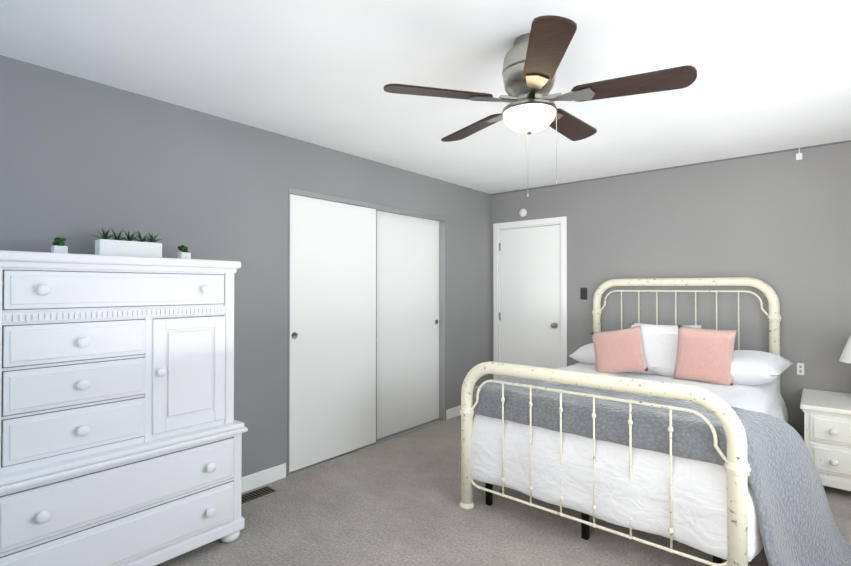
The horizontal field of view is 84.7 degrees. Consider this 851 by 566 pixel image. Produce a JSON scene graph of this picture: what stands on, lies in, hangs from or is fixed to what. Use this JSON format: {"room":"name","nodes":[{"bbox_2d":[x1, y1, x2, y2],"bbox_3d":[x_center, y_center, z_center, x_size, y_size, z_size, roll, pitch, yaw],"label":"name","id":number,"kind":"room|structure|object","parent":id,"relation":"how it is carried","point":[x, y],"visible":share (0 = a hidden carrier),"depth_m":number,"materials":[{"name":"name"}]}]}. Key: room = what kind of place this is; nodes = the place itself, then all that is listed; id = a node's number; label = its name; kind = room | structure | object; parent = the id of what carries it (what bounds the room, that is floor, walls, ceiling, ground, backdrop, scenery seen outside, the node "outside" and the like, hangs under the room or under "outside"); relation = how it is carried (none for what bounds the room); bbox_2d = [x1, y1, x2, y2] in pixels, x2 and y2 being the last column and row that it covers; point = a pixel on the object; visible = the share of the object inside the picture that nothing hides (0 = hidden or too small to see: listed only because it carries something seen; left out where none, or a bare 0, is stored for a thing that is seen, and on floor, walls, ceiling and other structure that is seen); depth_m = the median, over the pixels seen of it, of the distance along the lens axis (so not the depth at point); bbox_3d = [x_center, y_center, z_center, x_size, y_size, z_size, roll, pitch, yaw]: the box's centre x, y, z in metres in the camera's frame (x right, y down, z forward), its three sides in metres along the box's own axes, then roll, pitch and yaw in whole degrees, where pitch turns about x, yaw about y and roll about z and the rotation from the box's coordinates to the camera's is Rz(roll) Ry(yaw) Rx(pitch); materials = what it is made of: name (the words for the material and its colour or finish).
{"room":"bedroom","nodes":[
{"label":"bedroom","id":0,"kind":"room"},
{"bbox_2d":[0,55,490,476],"bbox_3d":[-1.218,0.162,3.180,0.120,2.440,6.010,0,-1,40],"label":"wall","id":1,"kind":"structure","parent":0,"point":[81,159],"depth_m":2.99,"materials":[{"name":"paint"}]},
{"bbox_2d":[241,463,285,492],"bbox_3d":[-2.041,1.322,2.089,0.014,0.100,3.240,0,-1,40],"label":"baseboard","id":2,"kind":"structure","parent":1,"relation":"attached to","point":[260,478],"depth_m":3.18,"materials":[{"name":"white wood"}]},
{"bbox_2d":[289,194,376,472],"bbox_3d":[-0.717,0.365,3.723,0.035,2.021,0.882,0,-1,40],"label":"closet door","id":3,"kind":"structure","parent":1,"relation":"in","point":[333,329],"depth_m":3.67,"materials":[{"name":"white wood"}]},
{"bbox_2d":[288,188,444,475],"bbox_3d":[-0.440,0.356,4.098,0.124,2.070,1.840,0,-1,40],"label":"trim","id":4,"kind":"structure","parent":1,"relation":"attached to","point":[440,219],"depth_m":4.39,"materials":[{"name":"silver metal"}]},
{"bbox_2d":[377,211,438,439],"bbox_3d":[-0.182,0.372,4.427,0.034,2.021,0.976,0,-1,40],"label":"closet door","id":5,"kind":"structure","parent":1,"relation":"in","point":[407,322],"depth_m":4.41,"materials":[{"name":"white wood"}]},
{"bbox_2d":[446,405,460,419],"bbox_3d":[0.493,1.351,5.094,0.014,0.100,0.860,0,-1,40],"label":"baseboard","id":6,"kind":"structure","parent":1,"relation":"attached to","point":[453,412],"depth_m":4.84,"materials":[{"name":"white wood"}]},
{"bbox_2d":[0,0,850,193],"bbox_3d":[0.433,-1.121,1.800,4.440,0.100,6.250,0,-1,40],"label":"ceiling","id":7,"kind":"structure","parent":0,"point":[773,75],"depth_m":2.32,"materials":[{"name":"paint"}]},
{"bbox_2d":[384,15,696,196],"bbox_3d":[0.491,-0.734,2.093,1.237,0.668,1.191,0,-1,40],"label":"ceiling fan","id":8,"kind":"object","parent":7,"relation":"hanging from","point":[532,59],"visible":1,"depth_m":1.95,"materials":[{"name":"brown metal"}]},
{"bbox_2d":[155,415,850,565],"bbox_3d":[0.433,1.419,1.775,4.440,0.100,6.250,0,-1,40],"label":"floor","id":9,"kind":"structure","parent":0,"point":[395,501],"depth_m":2.65,"materials":[{"name":"carpet"}]},
{"bbox_2d":[0,250,247,565],"bbox_3d":[-1.503,0.626,2.271,0.602,1.495,1.080,0,-1,40],"label":"dresser","id":10,"kind":"object","parent":9,"relation":"on","point":[122,429],"visible":1,"depth_m":2.08,"materials":[{"name":"white wood"}]},
{"bbox_2d":[51,237,67,252],"bbox_3d":[-1.703,-0.168,2.172,0.059,0.090,0.054,0,-1,40],"label":"plant pot","id":11,"kind":"object","parent":10,"relation":"on","point":[58,243],"visible":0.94,"depth_m":2.16,"materials":[{"name":"white ceramic"}]},
{"bbox_2d":[88,227,164,257],"bbox_3d":[-1.501,-0.203,2.360,0.138,0.163,0.334,0,-1,40],"label":"potted plant","id":12,"kind":"object","parent":10,"relation":"on","point":[117,246],"visible":0.98,"depth_m":2.33,"materials":[{"name":"white ceramic"}]},
{"bbox_2d":[177,245,190,258],"bbox_3d":[-1.336,-0.164,2.581,0.058,0.090,0.057,0,-1,40],"label":"plant pot","id":13,"kind":"object","parent":10,"relation":"on","point":[185,254],"visible":0.92,"depth_m":2.56,"materials":[{"name":"white ceramic"}]},
{"bbox_2d":[241,486,275,503],"bbox_3d":[-1.137,1.376,3.008,0.110,0.008,0.330,0,-1,40],"label":"floor vent","id":14,"kind":"object","parent":9,"relation":"in","point":[254,494],"visible":0.54,"depth_m":3.04,"materials":[{"name":"brown metal"}]},
{"bbox_2d":[459,277,850,565],"bbox_3d":[1.650,0.664,3.167,1.967,1.436,2.311,0,-1,40],"label":"bed","id":15,"kind":"object","parent":9,"relation":"on","point":[689,435],"visible":1,"depth_m":2.38,"materials":[{"name":"white fabric"}]},
{"bbox_2d":[591,326,647,373],"bbox_3d":[1.505,0.530,3.645,0.454,0.400,0.208,0,-1,40],"label":"cushion","id":16,"kind":"object","parent":15,"relation":"on","point":[623,351],"depth_m":3.60,"materials":[{"name":"fabric"}]},
{"bbox_2d":[470,362,787,561],"bbox_3d":[1.507,0.958,3.285,1.593,0.550,2.246,0,-1,40],"label":"bedding","id":17,"kind":"object","parent":15,"relation":"on","point":[641,473],"depth_m":2.32,"materials":[{"name":"white fabric"}]},
{"bbox_2d":[473,377,850,565],"bbox_3d":[1.215,1.002,2.635,1.963,0.742,0.844,0,-1,40],"label":"blanket","id":18,"kind":"object","parent":15,"relation":"on","point":[648,469],"depth_m":2.26,"materials":[{"name":"grey fabric"}]},
{"bbox_2d":[626,322,700,374],"bbox_3d":[1.823,0.511,3.588,0.507,0.389,0.249,0,-1,40],"label":"pillow","id":19,"kind":"object","parent":15,"relation":"on","point":[659,344],"depth_m":3.54,"materials":[{"name":"white fabric"}]},
{"bbox_2d":[673,325,736,385],"bbox_3d":[1.962,0.506,3.287,0.369,0.398,0.190,0,-1,40],"label":"cushion","id":20,"kind":"object","parent":15,"relation":"on","point":[701,356],"depth_m":3.24,"materials":[{"name":"fabric"}]},
{"bbox_2d":[800,389,850,490],"bbox_3d":[2.925,1.095,3.136,0.620,0.575,0.691,0,-1,40],"label":"nightstand","id":21,"kind":"object","parent":9,"relation":"on","point":[827,427],"visible":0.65,"depth_m":3.03,"materials":[{"name":"white wood"}]},
{"bbox_2d":[839,334,850,363],"bbox_3d":[3.053,0.585,3.231,0.290,0.445,0.290,0,-1,40],"label":"table lamp","id":22,"kind":"object","parent":21,"relation":"on","point":[845,356],"visible":1,"depth_m":3.25,"materials":[{"name":"white fabric"}]},
{"bbox_2d":[491,140,850,439],"bbox_3d":[2.408,0.172,4.130,4.440,2.440,0.122,0,-1,40],"label":"wall","id":23,"kind":"structure","parent":0,"point":[779,222],"depth_m":3.94,"materials":[{"name":"paint"}]},
{"bbox_2d":[519,208,526,216],"bbox_3d":[1.077,-0.778,5.168,0.094,0.094,0.024,0,-1,40],"label":"smoke detector","id":24,"kind":"object","parent":23,"relation":"attached to","point":[523,212],"visible":1,"depth_m":5.16,"materials":[{"name":"white plastic"}]},
{"bbox_2d":[499,225,560,378],"bbox_3d":[1.125,0.388,5.127,0.738,2.002,0.102,0,-1,40],"label":"door","id":25,"kind":"structure","parent":23,"relation":"in","point":[529,315],"depth_m":5.13,"materials":[{"name":"white wood"}]},
{"bbox_2d":[493,216,566,379],"bbox_3d":[1.165,0.356,5.167,0.884,2.092,0.136,0,-1,40],"label":"door frame","id":26,"kind":"structure","parent":23,"relation":"attached to","point":[560,221],"depth_m":5.03,"materials":[{"name":"white wood"}]},
{"bbox_2d":[580,288,586,299],"bbox_3d":[1.601,0.107,4.725,0.070,0.120,0.012,0,-1,40],"label":"switch plate","id":27,"kind":"object","parent":23,"relation":"attached to","point":[583,293],"visible":1,"depth_m":4.72,"materials":[{"name":"grey plastic"}]},
{"bbox_2d":[796,148,802,159],"bbox_3d":[2.906,-1.003,3.631,0.040,0.090,0.020,0,-1,40],"label":"clip","id":28,"kind":"object","parent":23,"relation":"attached to","point":[799,155],"visible":1,"depth_m":3.62,"materials":[{"name":"white plastic"}]},
{"bbox_2d":[797,363,803,374],"bbox_3d":[2.908,0.667,3.620,0.045,0.090,0.008,0,-1,40],"label":"electrical outlet plate","id":29,"kind":"object","parent":23,"relation":"attached to","point":[800,368],"visible":1,"depth_m":3.62,"materials":[{"name":"white plastic"}]}
]}

